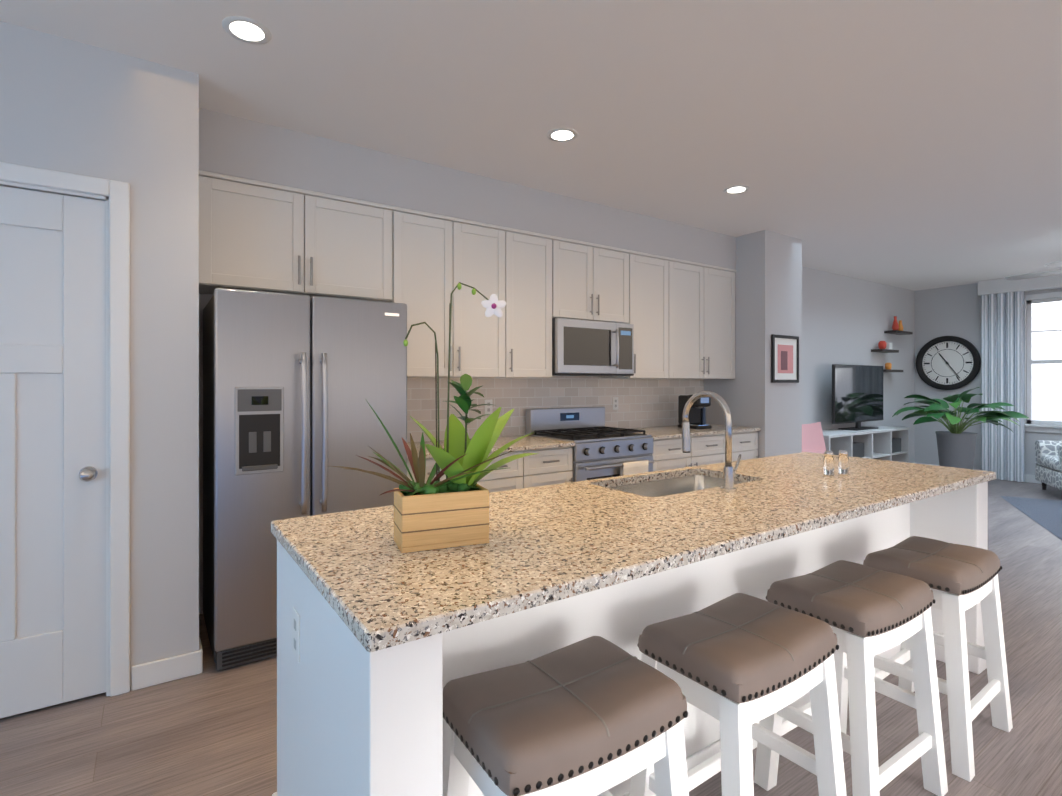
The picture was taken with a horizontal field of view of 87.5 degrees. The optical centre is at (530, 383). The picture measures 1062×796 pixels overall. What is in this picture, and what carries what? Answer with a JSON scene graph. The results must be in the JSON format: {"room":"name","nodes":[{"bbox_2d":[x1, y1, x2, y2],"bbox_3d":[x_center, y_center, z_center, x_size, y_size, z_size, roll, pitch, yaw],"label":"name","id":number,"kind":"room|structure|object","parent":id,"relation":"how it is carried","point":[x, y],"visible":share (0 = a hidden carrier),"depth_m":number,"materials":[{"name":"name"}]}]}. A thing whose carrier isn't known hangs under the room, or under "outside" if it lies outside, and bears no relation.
{"room":"kitchen","nodes":[
{"label":"kitchen","id":0,"kind":"room"},
{"bbox_2d":[0,21,198,689],"bbox_3d":[-2.823,-0.043,1.735,3.062,2.750,0.120,0,0,-34],"label":"wall","id":1,"kind":"structure","parent":0,"point":[72,106],"depth_m":2.43,"materials":[{"name":"paint"}]},
{"bbox_2d":[0,186,105,718],"bbox_3d":[-2.128,0.271,2.130,0.807,2.097,0.107,0,0,-34],"label":"closet door","id":2,"kind":"structure","parent":1,"relation":"in","point":[52,449],"depth_m":2.27,"materials":[{"name":"white wood"}]},
{"bbox_2d":[0,162,1061,696],"bbox_3d":[2.721,-0.042,2.184,12.480,2.748,6.900,0,0,-34],"label":"trim","id":3,"kind":"structure","parent":1,"relation":"attached to","point":[156,672],"depth_m":2.37,"materials":[{"name":"white wood"}]},
{"bbox_2d":[199,108,735,269],"bbox_3d":[0.021,-1.261,4.280,4.508,0.318,0.390,0,0,-34],"label":"soffit","id":4,"kind":"structure","parent":0,"point":[229,145],"depth_m":3.57,"materials":[{"name":"paint"}]},
{"bbox_2d":[0,479,1061,795],"bbox_3d":[2.712,1.382,2.180,12.700,0.100,7.140,0,0,-34],"label":"floor","id":5,"kind":"structure","parent":0,"point":[210,731],"depth_m":2.13,"materials":[{"name":"brown wood"}]},
{"bbox_2d":[203,288,406,670],"bbox_3d":[-1.252,0.447,3.067,0.920,1.767,0.856,0,0,-34],"label":"refrigerator","id":6,"kind":"object","parent":5,"relation":"on","point":[292,383],"visible":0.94,"depth_m":2.69,"materials":[{"name":"grey metal"}]},
{"bbox_2d":[407,452,534,492],"bbox_3d":[-0.548,0.888,3.735,0.905,0.886,0.621,0,0,-34],"label":"base cabinet","id":7,"kind":"object","parent":5,"relation":"on","point":[520,473],"depth_m":3.63,"materials":[{"name":"white wood"}]},
{"bbox_2d":[407,436,574,459],"bbox_3d":[-0.393,0.430,3.826,1.272,0.030,0.646,0,0,-34],"label":"countertop","id":8,"kind":"structure","parent":7,"relation":"on","point":[528,443],"depth_m":3.83,"materials":[{"name":"beige stone"}]},
{"bbox_2d":[535,448,572,486],"bbox_3d":[-0.077,0.888,4.058,0.482,0.886,0.621,0,0,-34],"label":"base cabinet","id":9,"kind":"object","parent":5,"relation":"on","point":[550,462],"depth_m":3.84,"materials":[{"name":"white wood"}]},
{"bbox_2d":[443,636,688,795],"bbox_3d":[0.068,0.991,1.218,0.504,0.682,0.392,0,0,-34],"label":"bar stool","id":10,"kind":"object","parent":5,"relation":"on","point":[595,716],"visible":1,"depth_m":1.14,"materials":[{"name":"white"}]},
{"bbox_2d":[526,407,654,481],"bbox_3d":[0.480,0.767,4.379,0.786,1.125,0.708,0,0,-34],"label":"gas range","id":11,"kind":"object","parent":5,"relation":"on","point":[601,449],"visible":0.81,"depth_m":4.23,"materials":[{"name":"silver metal"}]},
{"bbox_2d":[271,479,993,795],"bbox_3d":[0.687,0.891,2.164,2.980,0.882,0.925,0,0,-34],"label":"kitchen island","id":12,"kind":"object","parent":5,"relation":"on","point":[351,722],"depth_m":1.46,"materials":[{"name":"wood"}]},
{"bbox_2d":[271,452,995,654],"bbox_3d":[0.699,0.433,2.147,2.980,0.032,0.920,0,0,-34],"label":"island countertop","id":13,"kind":"structure","parent":12,"relation":"on","point":[548,544],"depth_m":1.55,"materials":[{"name":"beige stone"}]},
{"bbox_2d":[330,282,537,552],"bbox_3d":[-0.289,0.073,1.496,0.546,0.686,0.460,0,0,-34],"label":"potted plant","id":14,"kind":"object","parent":13,"relation":"on","point":[451,509],"visible":1,"depth_m":1.43,"materials":[{"name":"green plant"}]},
{"bbox_2d":[823,451,838,474],"bbox_3d":[1.352,0.361,2.521,0.044,0.108,0.043,0,0,-34],"label":"glass shaker","id":15,"kind":"object","parent":13,"relation":"on","point":[828,465],"depth_m":2.50,"materials":[{"name":"white"}]},
{"bbox_2d":[839,450,848,473],"bbox_3d":[1.432,0.361,2.544,0.044,0.108,0.043,0,0,-34],"label":"glass shaker","id":16,"kind":"object","parent":13,"relation":"on","point":[843,465],"depth_m":2.53,"materials":[{"name":"white"}]},
{"bbox_2d":[651,432,734,471],"bbox_3d":[1.196,0.887,4.929,1.005,0.886,0.621,0,0,-34],"label":"base cabinet","id":17,"kind":"object","parent":5,"relation":"on","point":[705,450],"depth_m":4.66,"materials":[{"name":"white wood"}]},
{"bbox_2d":[627,424,760,439],"bbox_3d":[1.371,0.429,5.033,1.422,0.030,0.646,0,0,-34],"label":"countertop","id":18,"kind":"structure","parent":17,"relation":"on","point":[663,432],"depth_m":4.87,"materials":[{"name":"beige stone"}]},
{"bbox_2d":[678,395,711,428],"bbox_3d":[1.525,0.258,5.131,0.215,0.310,0.262,0,0,-26],"label":"coffee maker","id":19,"kind":"object","parent":18,"relation":"on","point":[697,416],"visible":0.73,"depth_m":5.12,"materials":[{"name":"black plastic"}]},
{"bbox_2d":[630,593,846,795],"bbox_3d":[0.562,0.990,1.508,0.497,0.682,0.384,0,0,-34],"label":"bar stool","id":20,"kind":"object","parent":5,"relation":"on","point":[738,666],"visible":1,"depth_m":1.44,"materials":[{"name":"white"}]},
{"bbox_2d":[735,432,758,460],"bbox_3d":[1.730,0.887,5.294,0.533,0.886,0.621,0,0,-34],"label":"base cabinet","id":21,"kind":"object","parent":5,"relation":"on","point":[746,443],"depth_m":5.09,"materials":[{"name":"white wood"}]},
{"bbox_2d":[802,422,825,453],"bbox_3d":[3.027,0.880,5.925,0.460,0.903,0.540,0,0,-4],"label":"chair","id":22,"kind":"object","parent":5,"relation":"on","point":[812,438],"visible":0.19,"depth_m":6.14,"materials":[{"name":"pink fabric"}]},
{"bbox_2d":[754,560,947,795],"bbox_3d":[1.052,0.990,1.831,0.497,0.682,0.384,0,0,-34],"label":"bar stool","id":23,"kind":"object","parent":5,"relation":"on","point":[866,613],"visible":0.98,"depth_m":1.76,"materials":[{"name":"white wood"}]},
{"bbox_2d":[822,425,908,462],"bbox_3d":[4.073,0.958,7.000,2.050,0.740,0.440,0,0,-34],"label":"media console","id":24,"kind":"object","parent":5,"relation":"on","point":[889,443],"visible":0.38,"depth_m":6.97,"materials":[{"name":"grey wood"}]},
{"bbox_2d":[832,364,882,430],"bbox_3d":[4.208,0.177,7.129,1.280,0.818,0.240,0,0,-34],"label":"flat-screen tv","id":25,"kind":"object","parent":24,"relation":"on","point":[857,394],"visible":1,"depth_m":7.06,"materials":[{"name":"black plastic"}]},
{"bbox_2d":[863,536,1012,781],"bbox_3d":[1.552,0.990,2.149,0.504,0.682,0.392,0,0,-34],"label":"bar stool","id":26,"kind":"object","parent":5,"relation":"on","point":[959,579],"visible":0.85,"depth_m":2.04,"materials":[{"name":"white wood"}]},
{"bbox_2d":[892,387,1028,468],"bbox_3d":[5.409,0.685,7.063,1.270,1.283,1.432,0,0,-34],"label":"potted plant","id":27,"kind":"object","parent":5,"relation":"on","point":[956,444],"visible":0.92,"depth_m":6.93,"materials":[{"name":"green plant"}]},
{"bbox_2d":[1000,496,1061,539],"bbox_3d":[5.716,1.322,4.531,2.300,0.012,3.300,0,0,29],"label":"shag rug","id":28,"kind":"object","parent":5,"relation":"on","point":[1046,514],"visible":1,"depth_m":5.74,"materials":[{"name":"blue carpet"}]},
{"bbox_2d":[1035,440,1061,489],"bbox_3d":[6.482,0.900,6.352,0.870,0.824,0.870,0,0,26],"label":"armchair","id":29,"kind":"object","parent":5,"relation":"on","point":[1048,462],"visible":1,"depth_m":6.68,"materials":[{"name":"grey fabric"}]},
{"bbox_2d":[0,0,1061,290],"bbox_3d":[2.712,-1.468,2.177,12.700,0.100,7.140,0,0,-34],"label":"ceiling","id":30,"kind":"structure","parent":0,"point":[912,144],"depth_m":2.77,"materials":[{"name":"paint"}]},
{"bbox_2d":[222,16,271,43],"bbox_3d":[-1.141,-1.415,2.230,0.180,0.004,0.180,0,0,-34],"label":"recessed light","id":31,"kind":"object","parent":30,"relation":"in","point":[247,29],"visible":1,"depth_m":2.22,"materials":[{"name":"white plastic"}]},
{"bbox_2d":[547,128,577,141],"bbox_3d":[0.179,-1.416,3.170,0.180,0.004,0.180,0,0,-34],"label":"recessed light","id":32,"kind":"object","parent":30,"relation":"in","point":[562,134],"visible":1,"depth_m":3.16,"materials":[{"name":"white"}]},
{"bbox_2d":[724,185,749,193],"bbox_3d":[1.505,-1.417,4.066,0.180,0.004,0.180,0,0,-34],"label":"recessed light","id":33,"kind":"object","parent":30,"relation":"in","point":[737,189],"visible":1,"depth_m":4.05,"materials":[{"name":"white plastic"}]},
{"bbox_2d":[1005,261,1061,279],"bbox_3d":[5.446,-1.185,5.414,1.317,0.469,1.268,0,0,-34],"label":"ceiling fan","id":34,"kind":"object","parent":30,"relation":"hanging from","point":[1056,264],"visible":1,"depth_m":5.68,"materials":[{"name":"white"}]},
{"bbox_2d":[199,267,914,613],"bbox_3d":[1.943,-0.046,5.905,9.760,2.750,0.120,0,0,-34],"label":"wall","id":35,"kind":"structure","parent":0,"point":[846,320],"depth_m":7.36,"materials":[{"name":"paint"}]},
{"bbox_2d":[199,170,394,301],"bbox_3d":[-1.398,-0.806,3.300,1.052,0.583,0.376,0,0,-34],"label":"upper cabinet","id":36,"kind":"object","parent":35,"relation":"attached to","point":[255,235],"depth_m":3.12,"materials":[{"name":"white wood"}]},
{"bbox_2d":[393,206,514,377],"bbox_3d":[-0.623,-0.570,3.830,0.947,1.056,0.376,0,0,-34],"label":"upper cabinet","id":37,"kind":"object","parent":35,"relation":"attached to","point":[434,253],"depth_m":3.69,"materials":[{"name":"white wood"}]},
{"bbox_2d":[515,229,562,377],"bbox_3d":[-0.112,-0.570,4.180,0.536,1.056,0.376,0,0,-34],"label":"upper cabinet","id":38,"kind":"object","parent":35,"relation":"attached to","point":[538,256],"depth_m":4.07,"materials":[{"name":"white wood"}]},
{"bbox_2d":[407,376,703,442],"bbox_3d":[0.321,0.190,4.717,3.520,0.560,0.010,0,0,-34],"label":"backsplash","id":39,"kind":"structure","parent":35,"relation":"attached to","point":[642,403],"depth_m":4.58,"materials":[{"name":"tile"}]},
{"bbox_2d":[485,399,491,413],"bbox_3d":[-0.326,0.183,4.264,0.070,0.115,0.006,0,0,-34],"label":"electrical outlet plate","id":40,"kind":"object","parent":39,"relation":"attached to","point":[488,409],"depth_m":4.26,"materials":[{"name":"white plastic"}]},
{"bbox_2d":[613,397,617,409],"bbox_3d":[0.763,0.182,5.009,0.070,0.115,0.006,0,0,-34],"label":"electrical outlet plate","id":41,"kind":"object","parent":39,"relation":"attached to","point":[615,399],"depth_m":5.01,"materials":[{"name":"white plastic"}]},
{"bbox_2d":[563,238,630,323],"bbox_3d":[0.383,-0.797,4.519,0.786,0.603,0.376,0,0,-34],"label":"upper cabinet","id":42,"kind":"object","parent":35,"relation":"attached to","point":[596,277],"depth_m":4.38,"materials":[{"name":"white wood"}]},
{"bbox_2d":[552,318,633,375],"bbox_3d":[0.415,-0.275,4.473,0.782,0.426,0.486,0,0,-34],"label":"over-the-range microwave","id":43,"kind":"object","parent":42,"relation":"attached to","point":[588,348],"visible":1,"depth_m":4.29,"materials":[{"name":"grey metal"}]},
{"bbox_2d":[599,250,674,378],"bbox_3d":[0.904,-0.570,4.876,0.599,1.056,0.376,0,0,-34],"label":"upper cabinet","id":44,"kind":"object","parent":35,"relation":"attached to","point":[652,276],"depth_m":4.76,"materials":[{"name":"white wood"}]},
{"bbox_2d":[675,259,735,378],"bbox_3d":[1.466,-0.571,5.261,1.007,1.056,0.376,0,0,-34],"label":"upper cabinet","id":45,"kind":"object","parent":35,"relation":"attached to","point":[704,293],"depth_m":5.12,"materials":[{"name":"white wood"}]},
{"bbox_2d":[704,230,801,457],"bbox_3d":[2.224,-0.046,5.601,0.620,2.750,0.700,0,0,-34],"label":"wall bump-out","id":46,"kind":"object","parent":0,"point":[768,287],"visible":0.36,"depth_m":5.29,"materials":[{"name":"paint"}]},
{"bbox_2d":[771,334,798,382],"bbox_3d":[2.430,-0.231,5.300,0.440,0.450,0.018,0,0,-34],"label":"picture frame","id":47,"kind":"object","parent":46,"relation":"attached to","point":[784,358],"visible":0.98,"depth_m":5.29,"materials":[{"name":"black wood"}]},
{"bbox_2d":[915,283,1061,474],"bbox_3d":[7.937,-0.046,5.681,0.120,2.750,7.020,0,0,-34],"label":"wall","id":48,"kind":"structure","parent":0,"point":[950,311],"depth_m":8.15,"materials":[{"name":"paint"}]},
{"bbox_2d":[916,336,980,389],"bbox_3d":[6.123,-0.298,8.172,0.055,0.800,0.800,0,0,-34],"label":"wall clock","id":49,"kind":"object","parent":48,"relation":"attached to","point":[948,362],"visible":1,"depth_m":8.17,"materials":[{"name":"black"}]},
{"bbox_2d":[981,291,1024,481],"bbox_3d":[6.972,0.024,6.790,0.070,2.585,2.400,0,0,-34],"label":"curtain","id":50,"kind":"object","parent":48,"relation":"hanging from","point":[1002,354],"visible":0.83,"depth_m":7.56,"materials":[{"name":"fabric"}]},
{"bbox_2d":[1027,298,1061,424],"bbox_3d":[7.117,-0.282,6.853,0.070,1.654,1.514,0,0,-34],"label":"window","id":51,"kind":"structure","parent":48,"relation":"in","point":[1030,361],"depth_m":7.43,"materials":[{"name":"white"}]},
{"label":"outside","id":52,"kind":"structure","parent":0,"visible":0},
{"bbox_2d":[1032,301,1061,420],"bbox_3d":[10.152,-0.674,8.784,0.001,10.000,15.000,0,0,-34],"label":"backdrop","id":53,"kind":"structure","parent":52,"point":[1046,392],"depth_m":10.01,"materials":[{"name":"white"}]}
]}

